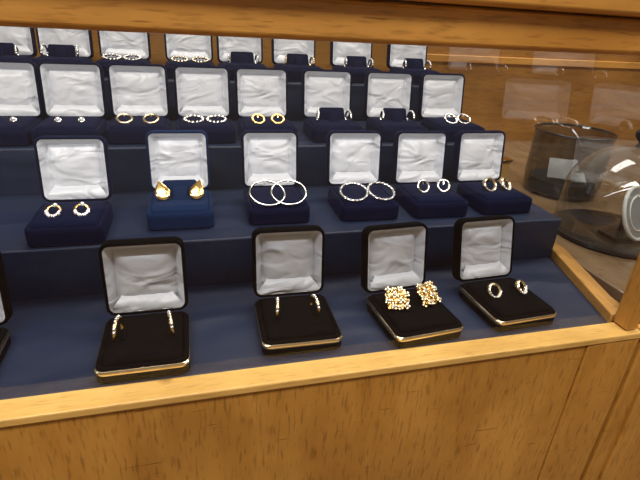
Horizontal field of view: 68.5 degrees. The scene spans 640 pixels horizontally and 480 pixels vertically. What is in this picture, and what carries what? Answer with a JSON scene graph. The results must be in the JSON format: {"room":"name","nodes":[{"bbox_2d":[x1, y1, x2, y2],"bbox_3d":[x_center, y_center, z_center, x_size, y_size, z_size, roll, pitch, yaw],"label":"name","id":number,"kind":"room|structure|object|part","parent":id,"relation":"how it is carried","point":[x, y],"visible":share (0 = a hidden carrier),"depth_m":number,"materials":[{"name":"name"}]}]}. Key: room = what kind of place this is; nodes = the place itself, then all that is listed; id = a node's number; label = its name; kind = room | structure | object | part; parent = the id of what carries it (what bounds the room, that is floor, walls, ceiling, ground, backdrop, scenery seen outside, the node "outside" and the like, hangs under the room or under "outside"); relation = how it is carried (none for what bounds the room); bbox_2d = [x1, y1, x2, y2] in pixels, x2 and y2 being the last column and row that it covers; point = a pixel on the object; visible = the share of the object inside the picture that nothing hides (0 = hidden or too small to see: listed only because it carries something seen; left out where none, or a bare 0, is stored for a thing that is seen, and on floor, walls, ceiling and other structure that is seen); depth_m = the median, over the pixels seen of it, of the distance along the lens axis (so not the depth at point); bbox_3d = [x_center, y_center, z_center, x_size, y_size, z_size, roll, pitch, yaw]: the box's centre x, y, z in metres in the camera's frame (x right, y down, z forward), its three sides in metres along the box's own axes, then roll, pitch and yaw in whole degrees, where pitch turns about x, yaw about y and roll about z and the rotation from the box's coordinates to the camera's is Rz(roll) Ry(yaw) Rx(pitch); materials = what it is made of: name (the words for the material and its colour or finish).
{"room":"shop","nodes":[
{"label":"shop","id":0,"kind":"room"},
{"bbox_3d":[0.488,1.271,0.422,7.000,0.100,4.600,-4,26,-14],"label":"floor","id":1,"kind":"structure","parent":0,"visible":0},
{"bbox_2d":[0,0,639,479],"bbox_3d":[-0.275,0.277,0.777,1.116,1.304,0.722,-4,26,-14],"label":"display case","id":2,"kind":"object","parent":1,"relation":"on","point":[534,405],"visible":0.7,"depth_m":0.40,"materials":[{"name":"brown wood"}]},
{"bbox_3d":[-0.363,0.125,1.084,1.116,1.304,0.014,-4,26,-14],"label":"panel","id":3,"kind":"part","parent":2,"relation":"part of","materials":[{"name":"brown wood"}]},
{"bbox_3d":[-0.254,0.569,0.551,1.010,0.974,0.014,-4,26,-14],"label":"panel","id":4,"kind":"part","parent":2,"relation":"part of","materials":[{"name":"brown wood"}]},
{"bbox_2d":[0,77,607,399],"bbox_3d":[-0.266,-0.095,0.609,1.096,0.181,0.651,-4,26,-14],"label":"display","id":5,"kind":"object","parent":2,"relation":"on","point":[56,324],"visible":0.44,"depth_m":0.50,"materials":[{"name":"blue fabric"}]},
{"bbox_2d":[0,251,12,363],"bbox_3d":[-0.294,0.062,0.364,0.073,0.083,0.099,-4,26,-15],"label":"box","id":6,"kind":"object","parent":5,"relation":"on","point":[6,310],"visible":1,"depth_m":0.40,"materials":[{"name":"black fabric"}]},
{"bbox_2d":[0,26,36,60],"bbox_3d":[-0.471,-0.295,0.688,0.078,0.089,0.101,-4,26,-14],"label":"box","id":7,"kind":"object","parent":5,"relation":"on","point":[23,38],"visible":0.55,"depth_m":0.72,"materials":[{"name":"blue fabric"}]},
{"bbox_2d":[14,45,18,55],"bbox_3d":[-0.470,-0.276,0.689,0.052,0.020,0.020,-4,26,-14],"label":"earring","id":8,"kind":"object","parent":7,"relation":"in","point":[15,46],"visible":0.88,"depth_m":0.69,"materials":[{"name":"silver metal"}]},
{"bbox_2d":[0,60,44,145],"bbox_3d":[-0.393,-0.170,0.576,0.076,0.088,0.100,-4,26,-14],"label":"box","id":9,"kind":"object","parent":5,"relation":"on","point":[20,89],"visible":0.9,"depth_m":0.60,"materials":[{"name":"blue fabric"}]},
{"bbox_2d":[9,117,16,121],"bbox_3d":[-0.391,-0.147,0.573,0.038,0.007,0.007,-4,26,-14],"label":"earring","id":10,"kind":"object","parent":9,"relation":"in","point":[12,119],"visible":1,"depth_m":0.57,"materials":[{"name":"silver metal"}]},
{"bbox_2d":[28,28,93,65],"bbox_3d":[-0.394,-0.302,0.713,0.078,0.089,0.101,-4,26,-14],"label":"box","id":11,"kind":"object","parent":5,"relation":"on","point":[60,43],"visible":0.52,"depth_m":0.74,"materials":[{"name":"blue fabric"}]},
{"bbox_2d":[40,43,79,57],"bbox_3d":[-0.394,-0.285,0.716,0.052,0.025,0.024,-4,26,-14],"label":"earring","id":12,"kind":"object","parent":11,"relation":"in","point":[42,44],"visible":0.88,"depth_m":0.71,"materials":[{"name":"silver metal"}]},
{"bbox_2d":[24,135,112,246],"bbox_3d":[-0.258,-0.054,0.482,0.070,0.087,0.099,-4,26,-14],"label":"box","id":13,"kind":"object","parent":5,"relation":"on","point":[72,170],"visible":0.99,"depth_m":0.50,"materials":[{"name":"blue fabric"}]},
{"bbox_2d":[44,202,90,216],"bbox_3d":[-0.253,-0.030,0.471,0.043,0.013,0.014,-4,26,-14],"label":"earring","id":14,"kind":"object","parent":13,"relation":"in","point":[46,211],"visible":1,"depth_m":0.47,"materials":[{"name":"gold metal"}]},
{"bbox_2d":[30,61,107,144],"bbox_3d":[-0.318,-0.175,0.595,0.076,0.088,0.100,-4,26,-14],"label":"box","id":15,"kind":"object","parent":5,"relation":"on","point":[70,91],"visible":0.96,"depth_m":0.62,"materials":[{"name":"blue fabric"}]},
{"bbox_2d":[54,117,84,121],"bbox_3d":[-0.316,-0.151,0.592,0.036,0.007,0.007,-4,26,-14],"label":"earring","id":16,"kind":"object","parent":15,"relation":"in","point":[57,119],"visible":1,"depth_m":0.59,"materials":[{"name":"silver metal"}]},
{"bbox_2d":[95,31,150,76],"bbox_3d":[-0.309,-0.307,0.735,0.078,0.089,0.101,-4,26,-14],"label":"box","id":17,"kind":"object","parent":5,"relation":"on","point":[122,43],"visible":0.44,"depth_m":0.76,"materials":[{"name":"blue fabric"}]},
{"bbox_2d":[101,53,141,60],"bbox_3d":[-0.305,-0.282,0.725,0.058,0.011,0.018,-4,26,-14],"label":"earring","id":18,"kind":"object","parent":17,"relation":"in","point":[118,56],"visible":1,"depth_m":0.72,"materials":[{"name":"silver metal"}]},
{"bbox_2d":[105,63,170,143],"bbox_3d":[-0.240,-0.182,0.620,0.076,0.088,0.100,-4,26,-14],"label":"box","id":19,"kind":"object","parent":5,"relation":"on","point":[136,90],"visible":0.9,"depth_m":0.64,"materials":[{"name":"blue fabric"}]},
{"bbox_2d":[116,113,158,123],"bbox_3d":[-0.235,-0.157,0.607,0.053,0.011,0.019,-4,26,-14],"label":"earring","id":20,"kind":"object","parent":19,"relation":"in","point":[121,114],"visible":1,"depth_m":0.61,"materials":[{"name":"gold metal"}]},
{"bbox_2d":[94,236,190,383],"bbox_3d":[-0.150,0.054,0.399,0.073,0.083,0.097,-4,26,-14],"label":"box","id":21,"kind":"object","parent":5,"relation":"on","point":[139,275],"visible":0.97,"depth_m":0.42,"materials":[{"name":"black fabric"}]},
{"bbox_2d":[112,310,174,342],"bbox_3d":[-0.149,0.074,0.400,0.049,0.025,0.024,-4,26,-14],"label":"earring","id":22,"kind":"object","parent":21,"relation":"in","point":[169,315],"visible":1,"depth_m":0.40,"materials":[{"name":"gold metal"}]},
{"bbox_2d":[145,130,213,230],"bbox_3d":[-0.159,-0.071,0.531,0.070,0.087,0.099,-4,26,-14],"label":"box","id":23,"kind":"object","parent":5,"relation":"on","point":[177,159],"visible":0.87,"depth_m":0.55,"materials":[{"name":"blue fabric"}]},
{"bbox_2d":[155,180,203,200],"bbox_3d":[-0.156,-0.056,0.524,0.053,0.018,0.014,-4,26,-14],"label":"earring","id":24,"kind":"object","parent":23,"relation":"in","point":[162,192],"visible":1,"depth_m":0.52,"materials":[{"name":"gold metal"}]},
{"bbox_2d":[164,34,214,77],"bbox_3d":[-0.212,-0.313,0.760,0.078,0.089,0.101,-4,26,-14],"label":"box","id":25,"kind":"object","parent":5,"relation":"on","point":[189,46],"visible":0.48,"depth_m":0.79,"materials":[{"name":"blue fabric"}]},
{"bbox_2d":[170,55,209,62],"bbox_3d":[-0.207,-0.288,0.750,0.061,0.011,0.018,-4,26,-14],"label":"earring","id":26,"kind":"object","parent":25,"relation":"in","point":[172,58],"visible":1,"depth_m":0.75,"materials":[{"name":"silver metal"}]},
{"bbox_2d":[173,65,235,142],"bbox_3d":[-0.158,-0.187,0.641,0.076,0.088,0.100,-4,26,-14],"label":"box","id":27,"kind":"object","parent":5,"relation":"on","point":[204,91],"visible":0.92,"depth_m":0.66,"materials":[{"name":"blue fabric"}]},
{"bbox_2d":[183,114,226,122],"bbox_3d":[-0.154,-0.162,0.631,0.058,0.011,0.018,-4,26,-14],"label":"earring","id":28,"kind":"object","parent":27,"relation":"in","point":[186,117],"visible":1,"depth_m":0.63,"materials":[{"name":"silver metal"}]},
{"bbox_2d":[216,36,266,79],"bbox_3d":[-0.129,-0.319,0.781,0.078,0.089,0.101,-4,26,-14],"label":"box","id":29,"kind":"object","parent":5,"relation":"on","point":[242,50],"visible":0.59,"depth_m":0.81,"materials":[{"name":"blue fabric"}]},
{"bbox_2d":[228,53,259,63],"bbox_3d":[-0.127,-0.297,0.777,0.052,0.021,0.020,-4,26,-14],"label":"earring","id":30,"kind":"object","parent":29,"relation":"in","point":[256,55],"visible":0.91,"depth_m":0.77,"materials":[{"name":"silver metal"}]},
{"bbox_2d":[234,67,296,136],"bbox_3d":[-0.077,-0.192,0.662,0.076,0.088,0.100,-4,26,-14],"label":"box","id":31,"kind":"object","parent":5,"relation":"on","point":[264,91],"visible":0.9,"depth_m":0.69,"materials":[{"name":"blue fabric"}]},
{"bbox_2d":[251,113,284,123],"bbox_3d":[-0.071,-0.166,0.646,0.047,0.013,0.017,-4,26,-14],"label":"earring","id":32,"kind":"object","parent":31,"relation":"in","point":[256,114],"visible":1,"depth_m":0.65,"materials":[{"name":"gold metal"}]},
{"bbox_2d":[240,130,309,224],"bbox_3d":[-0.054,-0.078,0.558,0.070,0.087,0.099,-3,26,-14],"label":"box","id":33,"kind":"object","parent":5,"relation":"on","point":[272,155],"visible":0.93,"depth_m":0.58,"materials":[{"name":"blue fabric"}]},
{"bbox_2d":[249,179,306,205],"bbox_3d":[-0.048,-0.054,0.538,0.067,0.018,0.038,-3,26,-14],"label":"earring","id":34,"kind":"object","parent":33,"relation":"in","point":[287,180],"visible":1,"depth_m":0.54,"materials":[{"name":"silver metal"}]},
{"bbox_2d":[271,39,320,81],"bbox_3d":[-0.038,-0.324,0.805,0.078,0.089,0.101,-4,26,-14],"label":"box","id":35,"kind":"object","parent":5,"relation":"on","point":[298,52],"visible":0.6,"depth_m":0.83,"materials":[{"name":"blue fabric"}]},
{"bbox_2d":[285,55,314,65],"bbox_3d":[-0.036,-0.303,0.801,0.052,0.021,0.020,-4,26,-14],"label":"earring","id":36,"kind":"object","parent":35,"relation":"in","point":[311,57],"visible":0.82,"depth_m":0.80,"materials":[{"name":"gold metal"}]},
{"bbox_2d":[251,225,342,355],"bbox_3d":[-0.023,0.042,0.440,0.073,0.083,0.099,-3,26,-13],"label":"box","id":37,"kind":"object","parent":5,"relation":"on","point":[286,260],"visible":0.98,"depth_m":0.46,"materials":[{"name":"black fabric"}]},
{"bbox_2d":[276,294,319,318],"bbox_3d":[-0.022,0.063,0.440,0.042,0.022,0.022,-3,26,-13],"label":"earring","id":38,"kind":"object","parent":37,"relation":"in","point":[312,295],"visible":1,"depth_m":0.43,"materials":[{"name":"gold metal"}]},
{"bbox_2d":[301,69,364,141],"bbox_3d":[0.018,-0.198,0.686,0.076,0.088,0.100,-3,26,-13],"label":"box","id":39,"kind":"object","parent":5,"relation":"on","point":[328,91],"visible":0.95,"depth_m":0.71,"materials":[{"name":"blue fabric"}]},
{"bbox_2d":[316,109,351,121],"bbox_3d":[0.019,-0.179,0.684,0.052,0.022,0.022,-3,26,-13],"label":"earring","id":40,"kind":"object","parent":39,"relation":"in","point":[318,111],"visible":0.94,"depth_m":0.68,"materials":[{"name":"silver metal"}]},
{"bbox_2d":[330,42,379,82],"bbox_3d":[0.065,-0.331,0.831,0.078,0.089,0.101,-3,26,-13],"label":"box","id":41,"kind":"object","parent":5,"relation":"on","point":[358,55],"visible":0.66,"depth_m":0.85,"materials":[{"name":"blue fabric"}]},
{"bbox_2d":[344,57,373,67],"bbox_3d":[0.067,-0.309,0.827,0.052,0.021,0.021,-3,26,-13],"label":"earring","id":42,"kind":"object","parent":41,"relation":"in","point":[371,59],"visible":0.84,"depth_m":0.82,"materials":[{"name":"silver metal"}]},
{"bbox_2d":[325,130,398,220],"bbox_3d":[0.052,-0.083,0.583,0.073,0.087,0.099,-3,26,-13],"label":"box","id":43,"kind":"object","parent":5,"relation":"on","point":[351,155],"visible":0.97,"depth_m":0.60,"materials":[{"name":"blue fabric"}]},
{"bbox_2d":[339,181,394,201],"bbox_3d":[0.057,-0.059,0.564,0.070,0.015,0.033,-3,26,-13],"label":"earring","id":44,"kind":"object","parent":43,"relation":"in","point":[367,190],"visible":1,"depth_m":0.56,"materials":[{"name":"silver metal"}]},
{"bbox_2d":[363,71,427,141],"bbox_3d":[0.114,-0.204,0.711,0.076,0.088,0.100,-3,26,-12],"label":"box","id":45,"kind":"object","parent":5,"relation":"on","point":[390,92],"visible":0.94,"depth_m":0.73,"materials":[{"name":"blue fabric"}]},
{"bbox_2d":[380,110,414,121],"bbox_3d":[0.115,-0.185,0.709,0.052,0.022,0.022,-3,26,-12],"label":"earring","id":46,"kind":"object","parent":45,"relation":"in","point":[382,111],"visible":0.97,"depth_m":0.71,"materials":[{"name":"silver metal"}]},
{"bbox_2d":[361,221,463,347],"bbox_3d":[0.089,0.038,0.463,0.073,0.082,0.102,-6,27,-18],"label":"box","id":47,"kind":"object","parent":5,"relation":"on","point":[394,255],"visible":0.82,"depth_m":0.48,"materials":[{"name":"black fabric"}]},
{"bbox_2d":[384,281,441,310],"bbox_3d":[0.091,0.055,0.462,0.062,0.018,0.028,-6,27,-18],"label":"earring","id":48,"kind":"object","parent":47,"relation":"in","point":[395,299],"visible":1,"depth_m":0.46,"materials":[{"name":"gold metal"}]},
{"bbox_2d":[386,44,438,83],"bbox_3d":[0.173,-0.337,0.859,0.078,0.089,0.101,-3,26,-13],"label":"box","id":49,"kind":"object","parent":5,"relation":"on","point":[415,56],"visible":0.62,"depth_m":0.88,"materials":[{"name":"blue fabric"}]},
{"bbox_2d":[402,60,431,69],"bbox_3d":[0.175,-0.316,0.855,0.052,0.021,0.020,-3,26,-13],"label":"earring","id":50,"kind":"object","parent":49,"relation":"in","point":[404,61],"visible":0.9,"depth_m":0.85,"materials":[{"name":"silver metal"}]},
{"bbox_2d":[391,131,468,217],"bbox_3d":[0.141,-0.088,0.603,0.073,0.087,0.099,-3,26,-13],"label":"box","id":51,"kind":"object","parent":5,"relation":"on","point":[417,155],"visible":0.93,"depth_m":0.62,"materials":[{"name":"blue fabric"}]},
{"bbox_2d":[417,179,449,192],"bbox_3d":[0.144,-0.068,0.596,0.046,0.016,0.011,-3,26,-13],"label":"earring","id":52,"kind":"object","parent":51,"relation":"in","point":[421,180],"visible":1,"depth_m":0.59,"materials":[{"name":"silver metal"}]},
{"bbox_2d":[417,73,484,140],"bbox_3d":[0.205,-0.210,0.734,0.076,0.088,0.100,-4,26,-15],"label":"box","id":53,"kind":"object","parent":5,"relation":"on","point":[439,94],"visible":0.8,"depth_m":0.76,"materials":[{"name":"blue fabric"}]},
{"bbox_2d":[444,113,470,123],"bbox_3d":[0.210,-0.186,0.721,0.045,0.014,0.019,-4,26,-15],"label":"earring","id":54,"kind":"object","parent":53,"relation":"in","point":[457,119],"visible":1,"depth_m":0.72,"materials":[{"name":"silver metal"}]},
{"bbox_2d":[451,130,531,214],"bbox_3d":[0.230,-0.093,0.626,0.073,0.087,0.099,-4,26,-15],"label":"box","id":55,"kind":"object","parent":5,"relation":"on","point":[477,154],"visible":0.95,"depth_m":0.64,"materials":[{"name":"blue fabric"}]},
{"bbox_2d":[482,177,511,191],"bbox_3d":[0.233,-0.073,0.618,0.045,0.018,0.017,-4,26,-15],"label":"earring","id":56,"kind":"object","parent":55,"relation":"in","point":[502,179],"visible":1,"depth_m":0.61,"materials":[{"name":"gold metal"}]},
{"bbox_2d":[452,215,556,330],"bbox_3d":[0.194,0.029,0.496,0.073,0.081,0.106,-5,27,-17],"label":"box","id":57,"kind":"object","parent":5,"relation":"on","point":[483,246],"visible":1,"depth_m":0.51,"materials":[{"name":"black fabric"}]},
{"bbox_2d":[487,279,527,297],"bbox_3d":[0.197,0.051,0.492,0.050,0.015,0.015,-5,27,-17],"label":"earring","id":58,"kind":"object","parent":57,"relation":"in","point":[518,282],"visible":1,"depth_m":0.49,"materials":[{"name":"gold metal"}]},
{"bbox_3d":[-0.172,-0.135,0.213,1.085,0.066,0.045,-4,26,-14],"label":"rail","id":59,"kind":"part","parent":2,"relation":"part of","materials":[{"name":"brown wood"}]},
{"bbox_3d":[-0.197,0.124,0.349,1.073,0.008,0.022,-4,26,-14],"label":"sill","id":60,"kind":"part","parent":2,"relation":"part of","materials":[{"name":"brown wood"}]},
{"bbox_3d":[0.265,-0.058,0.785,0.053,0.020,0.663,-2,26,-11],"label":"sill","id":61,"kind":"part","parent":2,"relation":"part of","materials":[{"name":"brown wood"}]},
{"bbox_3d":[0.318,-0.028,0.425,0.014,0.254,0.018,-4,26,-14],"label":"corner post","id":62,"kind":"part","parent":2,"relation":"part of","materials":[{"name":"brown wood"}]},
{"bbox_2d":[426,46,639,140],"bbox_3d":[0.712,-0.008,1.437,1.149,1.358,0.024,-4,26,-14],"label":"wall","id":63,"kind":"structure","parent":1,"relation":"on","point":[510,92],"depth_m":1.21,"materials":[{"name":"brown wood"}]},
{"bbox_2d":[503,140,639,479],"bbox_3d":[0.782,0.334,1.167,1.189,0.980,0.783,-4,26,-14],"label":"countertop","id":64,"kind":"structure","parent":1,"relation":"on","point":[615,453],"depth_m":0.60,"materials":[{"name":"brown wood"}]},
{"bbox_2d":[497,157,512,180],"bbox_3d":[0.336,-0.134,0.901,0.059,0.043,0.022,-9,28,-25],"label":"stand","id":65,"kind":"object","parent":64,"relation":"on","point":[506,161],"visible":0.35,"depth_m":0.90,"materials":[{"name":"brown wood"}]},
{"bbox_2d":[523,122,617,200],"bbox_3d":[0.446,-0.143,0.850,0.134,0.110,0.134,-4,26,-14],"label":"glass bowl","id":66,"kind":"object","parent":64,"relation":"on","point":[556,148],"visible":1,"depth_m":0.81,"materials":[{"name":"grey"}]},
{"bbox_2d":[553,129,639,259],"bbox_3d":[0.438,-0.080,0.668,0.173,0.158,0.173,-4,26,-14],"label":"glass cloche","id":67,"kind":"object","parent":64,"relation":"on","point":[613,234],"visible":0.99,"depth_m":0.66,"materials":[{"name":"clear glass"}]}
]}

